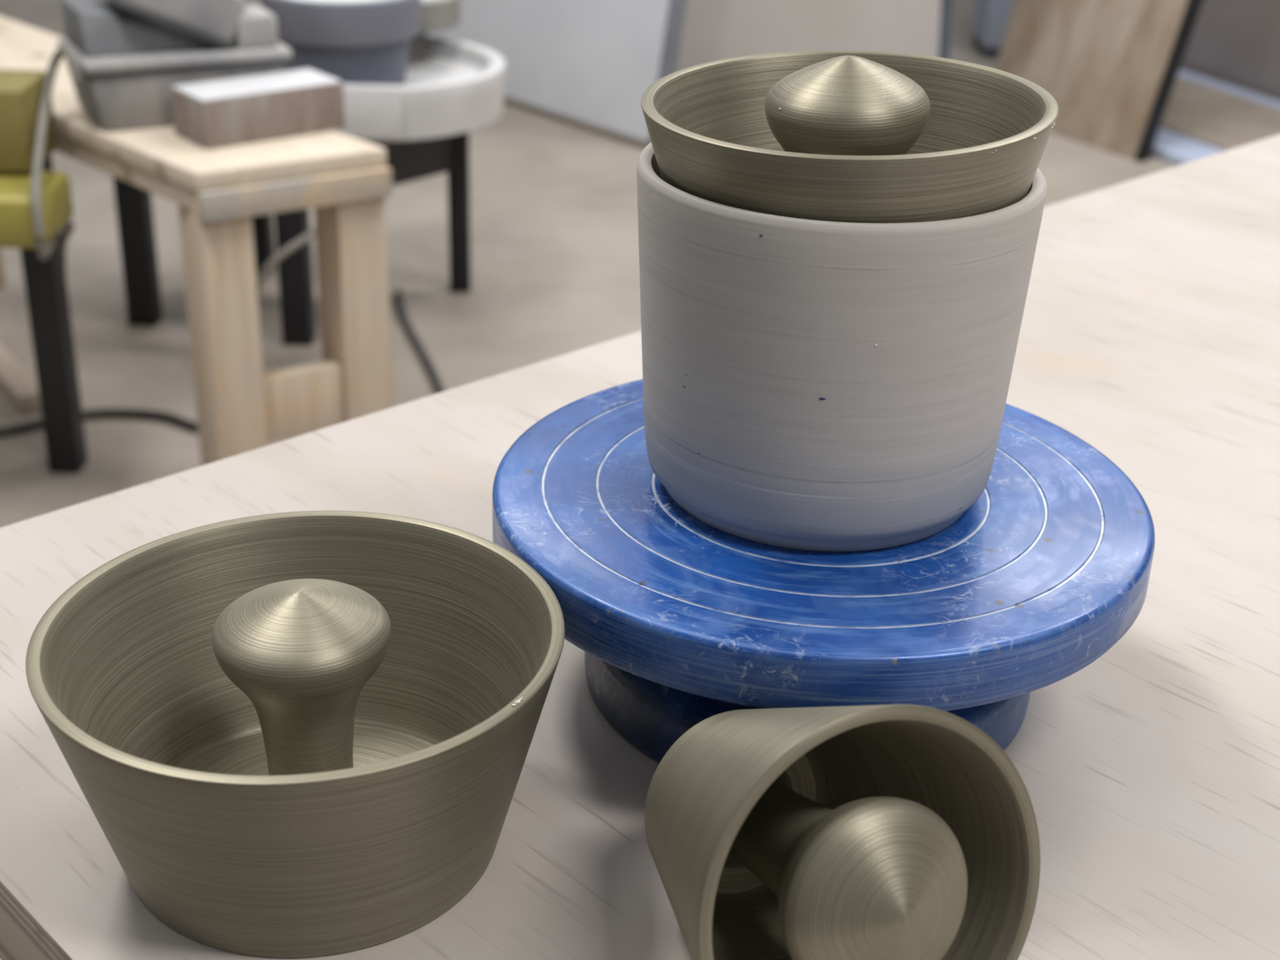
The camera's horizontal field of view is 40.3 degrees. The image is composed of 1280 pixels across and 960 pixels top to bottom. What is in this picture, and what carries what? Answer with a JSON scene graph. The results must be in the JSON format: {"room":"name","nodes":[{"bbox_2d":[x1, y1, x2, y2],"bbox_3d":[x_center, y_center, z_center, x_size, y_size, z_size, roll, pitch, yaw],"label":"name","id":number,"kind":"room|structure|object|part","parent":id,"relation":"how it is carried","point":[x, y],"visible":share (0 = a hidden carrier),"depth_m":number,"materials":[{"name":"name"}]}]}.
{"room":"art studio","nodes":[
{"label":"art studio","id":0,"kind":"room"},
{"bbox_2d":[0,0,1177,959],"bbox_3d":[0.005,-0.167,2.695,10.000,0.001,10.000,2,26,0],"label":"floor","id":1,"kind":"structure","parent":0,"point":[554,223],"depth_m":3.01,"materials":[{"name":"concrete"}]},
{"bbox_2d":[0,343,40,414],"bbox_3d":[-0.965,-0.175,2.614,0.040,0.030,0.360,-15,31,-32],"label":"batten","id":2,"kind":"object","parent":1,"relation":"on","point":[17,384],"visible":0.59,"depth_m":2.51,"materials":[{"name":"beige wood"}]},
{"bbox_2d":[0,69,88,472],"bbox_3d":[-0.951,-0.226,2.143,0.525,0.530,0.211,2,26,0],"label":"chair","id":3,"kind":"object","parent":1,"relation":"on","point":[21,91],"visible":0.9,"depth_m":2.19,"materials":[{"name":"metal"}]},
{"bbox_3d":[-0.758,-0.223,2.236,0.042,0.455,0.042,2,26,0],"label":"leg","id":4,"kind":"part","parent":3,"relation":"part of","materials":[{"name":"black metal"}]},
{"bbox_2d":[0,408,198,436],"bbox_3d":[-0.743,-0.080,2.449,0.531,0.013,0.087,-2,26,-9],"label":"cable","id":5,"kind":"object","parent":1,"relation":"on","point":[37,424],"visible":0.55,"depth_m":2.47,"materials":[{"name":"black rubber"}]},
{"bbox_2d":[0,15,392,466],"bbox_3d":[-0.804,-0.348,2.476,0.242,0.470,1.227,-22,34,-40],"label":"wooden bench","id":6,"kind":"object","parent":1,"relation":"on","point":[241,408],"visible":0.8,"depth_m":2.08,"materials":[{"name":"brown wood"}]},
{"bbox_3d":[-1.114,-0.537,2.872,0.062,0.448,0.076,-14,30,-30],"label":"leg","id":7,"kind":"part","parent":6,"relation":"part of","materials":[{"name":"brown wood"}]},
{"bbox_3d":[-0.893,-0.506,2.340,0.240,0.028,1.105,-14,30,-30],"label":"rail","id":8,"kind":"part","parent":6,"relation":"part of","materials":[{"name":"brown wood"}]},
{"bbox_2d":[57,0,292,131],"bbox_3d":[-0.573,-0.552,2.140,0.251,0.201,0.160,-12,29,-26],"label":"plastic tub","id":9,"kind":"object","parent":6,"relation":"on","point":[130,55],"visible":0.87,"depth_m":2.09,"materials":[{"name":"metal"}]},
{"bbox_2d":[31,46,84,280],"bbox_3d":[-0.693,-0.243,2.149,0.067,0.557,0.270,-5,27,-14],"label":"cable","id":10,"kind":"object","parent":9,"relation":"attached to","point":[44,250],"visible":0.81,"depth_m":2.05,"materials":[{"name":"grey plastic"}]},
{"bbox_3d":[-0.496,-0.142,2.095,0.062,0.448,0.076,-14,30,-30],"label":"leg","id":11,"kind":"part","parent":6,"relation":"part of","materials":[{"name":"brown wood"}]},
{"bbox_2d":[171,68,345,149],"bbox_3d":[-0.458,-0.448,2.098,0.186,0.058,0.085,-18,32,-35],"label":"brick","id":12,"kind":"object","parent":6,"relation":"on","point":[223,113],"visible":1,"depth_m":2.06,"materials":[{"name":"paint"}]},
{"bbox_3d":[-0.356,-0.178,2.179,0.062,0.448,0.076,-14,30,-30],"label":"leg","id":13,"kind":"part","parent":6,"relation":"part of","materials":[{"name":"brown wood"}]},
{"bbox_2d":[256,227,315,373],"bbox_3d":[-0.488,-0.283,2.659,0.048,0.228,0.252,20,31,33],"label":"hanging cable","id":14,"kind":"object","parent":1,"relation":"on","point":[268,266],"visible":0.3,"depth_m":2.56,"materials":[{"name":"grey plastic"}]},
{"bbox_2d":[112,0,506,345],"bbox_3d":[-0.515,-0.513,2.796,0.604,0.505,0.426,2,26,0],"label":"wheel","id":15,"kind":"object","parent":1,"relation":"on","point":[451,89],"visible":0.55,"depth_m":2.74,"materials":[{"name":"white plastic"}]},
{"bbox_3d":[-0.798,-0.393,2.765,0.046,0.300,0.046,2,26,0],"label":"leg","id":16,"kind":"part","parent":15,"relation":"part of","materials":[{"name":"black metal"}]},
{"bbox_3d":[-0.664,-0.506,3.008,0.046,0.300,0.046,2,26,0],"label":"leg","id":17,"kind":"part","parent":15,"relation":"part of","materials":[{"name":"black metal"}]},
{"bbox_3d":[-0.536,-0.374,2.698,0.046,0.340,0.046,2,26,0],"label":"leg","id":18,"kind":"part","parent":15,"relation":"part of","materials":[{"name":"black metal"}]},
{"bbox_2d":[261,0,420,84],"bbox_3d":[-0.451,-0.674,2.647,0.238,0.143,0.238,2,26,0],"label":"bucket","id":19,"kind":"object","parent":15,"relation":"on","point":[367,42],"visible":0.66,"depth_m":2.56,"materials":[{"name":"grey plastic"}]},
{"bbox_2d":[305,0,375,1],"bbox_3d":[-0.449,-0.724,2.622,0.200,0.066,0.200,2,26,0],"label":"cleaning cloth","id":20,"kind":"object","parent":19,"relation":"in","point":[305,0],"visible":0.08,"depth_m":2.54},
{"bbox_3d":[-0.418,-0.525,2.770,0.020,0.125,0.350,22,32,36],"label":"panel","id":21,"kind":"part","parent":15,"relation":"part of","materials":[{"name":"black metal"}]},
{"bbox_3d":[-0.305,-0.482,2.936,0.034,0.340,0.034,2,26,0],"label":"leg","id":22,"kind":"part","parent":15,"relation":"part of","materials":[{"name":"black metal"}]},
{"bbox_2d":[394,289,444,393],"bbox_3d":[-0.339,-0.195,2.715,0.022,0.013,0.571,-5,27,-14],"label":"cable","id":23,"kind":"object","parent":1,"relation":"on","point":[420,349],"visible":0.76,"depth_m":2.74,"materials":[{"name":"black rubber"}]},
{"bbox_2d":[426,0,687,148],"bbox_3d":[-0.295,-1.668,4.059,0.276,1.500,1.349,-20,33,-37],"label":"panel","id":24,"kind":"object","parent":1,"relation":"on","point":[589,65],"visible":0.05,"depth_m":3.99,"materials":[{"name":"white laminate"}]},
{"bbox_2d":[0,134,1279,959],"bbox_3d":[0.630,0.281,0.943,1.700,0.750,0.850,-21,34,-39],"label":"work table","id":25,"kind":"object","parent":1,"relation":"on","point":[1149,335],"visible":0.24,"depth_m":0.53,"materials":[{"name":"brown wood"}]},
{"bbox_2d":[25,510,564,958],"bbox_3d":[-0.080,0.057,0.418,0.123,0.070,0.123,16,29,26],"label":"lid","id":26,"kind":"object","parent":25,"relation":"on","point":[299,734],"visible":1,"depth_m":0.41,"materials":[{"name":"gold metal"}]},
{"bbox_3d":[-0.080,0.055,0.417,0.041,0.065,0.041,2,26,0],"label":"knob","id":27,"kind":"part","parent":26,"relation":"part of","materials":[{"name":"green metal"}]},
{"bbox_2d":[492,379,1155,762],"bbox_3d":[0.049,0.029,0.494,0.180,0.061,0.180,2,26,0],"label":"wheel","id":28,"kind":"object","parent":25,"relation":"on","point":[679,620],"visible":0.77,"depth_m":0.44,"materials":[{"name":"blue metal"}]},
{"bbox_2d":[636,142,1046,551],"bbox_3d":[0.050,-0.040,0.464,0.108,0.090,0.108,2,26,0],"label":"clay pot","id":29,"kind":"object","parent":28,"relation":"on","point":[809,384],"visible":0.91,"depth_m":0.42,"materials":[{"name":"white ceramic"}]},
{"bbox_2d":[640,49,1058,222],"bbox_3d":[0.051,-0.073,0.449,0.104,0.072,0.104,6,26,8],"label":"lid","id":30,"kind":"object","parent":29,"relation":"in","point":[835,135],"visible":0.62,"depth_m":0.42,"materials":[{"name":"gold metal"}]},
{"bbox_3d":[0.052,-0.076,0.448,0.041,0.066,0.041,0,27,1],"label":"knob","id":31,"kind":"part","parent":30,"relation":"part of","materials":[{"name":"green metal"}]},
{"bbox_2d":[644,704,1040,959],"bbox_3d":[0.036,0.075,0.379,0.082,0.079,0.078,-10,28,-23],"label":"lid","id":32,"kind":"object","parent":25,"relation":"on","point":[886,832],"visible":1,"depth_m":0.37,"materials":[{"name":"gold metal"}]},
{"bbox_3d":[0.038,0.082,0.378,0.043,0.043,0.070,-10,13,-23],"label":"knob","id":33,"kind":"part","parent":32,"relation":"part of","materials":[{"name":"green metal"}]},
{"bbox_2d":[676,0,952,71],"bbox_3d":[0.368,-1.581,3.921,0.736,1.500,0.292,-2,26,-9],"label":"panel","id":34,"kind":"object","parent":1,"relation":"on","point":[713,30],"visible":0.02,"depth_m":4.06,"materials":[{"name":"grey laminate"}]},
{"bbox_2d":[969,0,1015,59],"bbox_3d":[1.111,-1.618,4.738,0.300,0.900,0.250,2,26,0],"label":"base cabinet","id":35,"kind":"object","parent":1,"relation":"on","point":[990,19],"visible":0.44,"depth_m":4.80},
{"bbox_2d":[994,0,1203,162],"bbox_3d":[1.128,-1.337,3.926,0.326,1.100,0.528,-14,30,-29],"label":"plywood board","id":36,"kind":"object","parent":1,"relation":"on","point":[1110,68],"visible":0.78,"depth_m":3.98,"materials":[{"name":"brown wood"}]},
{"bbox_2d":[1151,68,1279,165],"bbox_3d":[1.394,-0.835,4.135,0.610,0.029,1.240,-10,28,-22],"label":"platform","id":37,"kind":"object","parent":1,"relation":"on","point":[1204,117],"visible":0.28,"depth_m":4.15,"materials":[{"name":"plastic"}]},
{"bbox_2d":[1180,0,1279,101],"bbox_3d":[1.888,-1.434,4.061,0.380,1.200,1.600,-10,28,-22],"label":"cabinet","id":38,"kind":"object","parent":1,"relation":"on","point":[1233,42],"visible":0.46,"depth_m":4.50,"materials":[{"name":"grey paint"}]}
]}

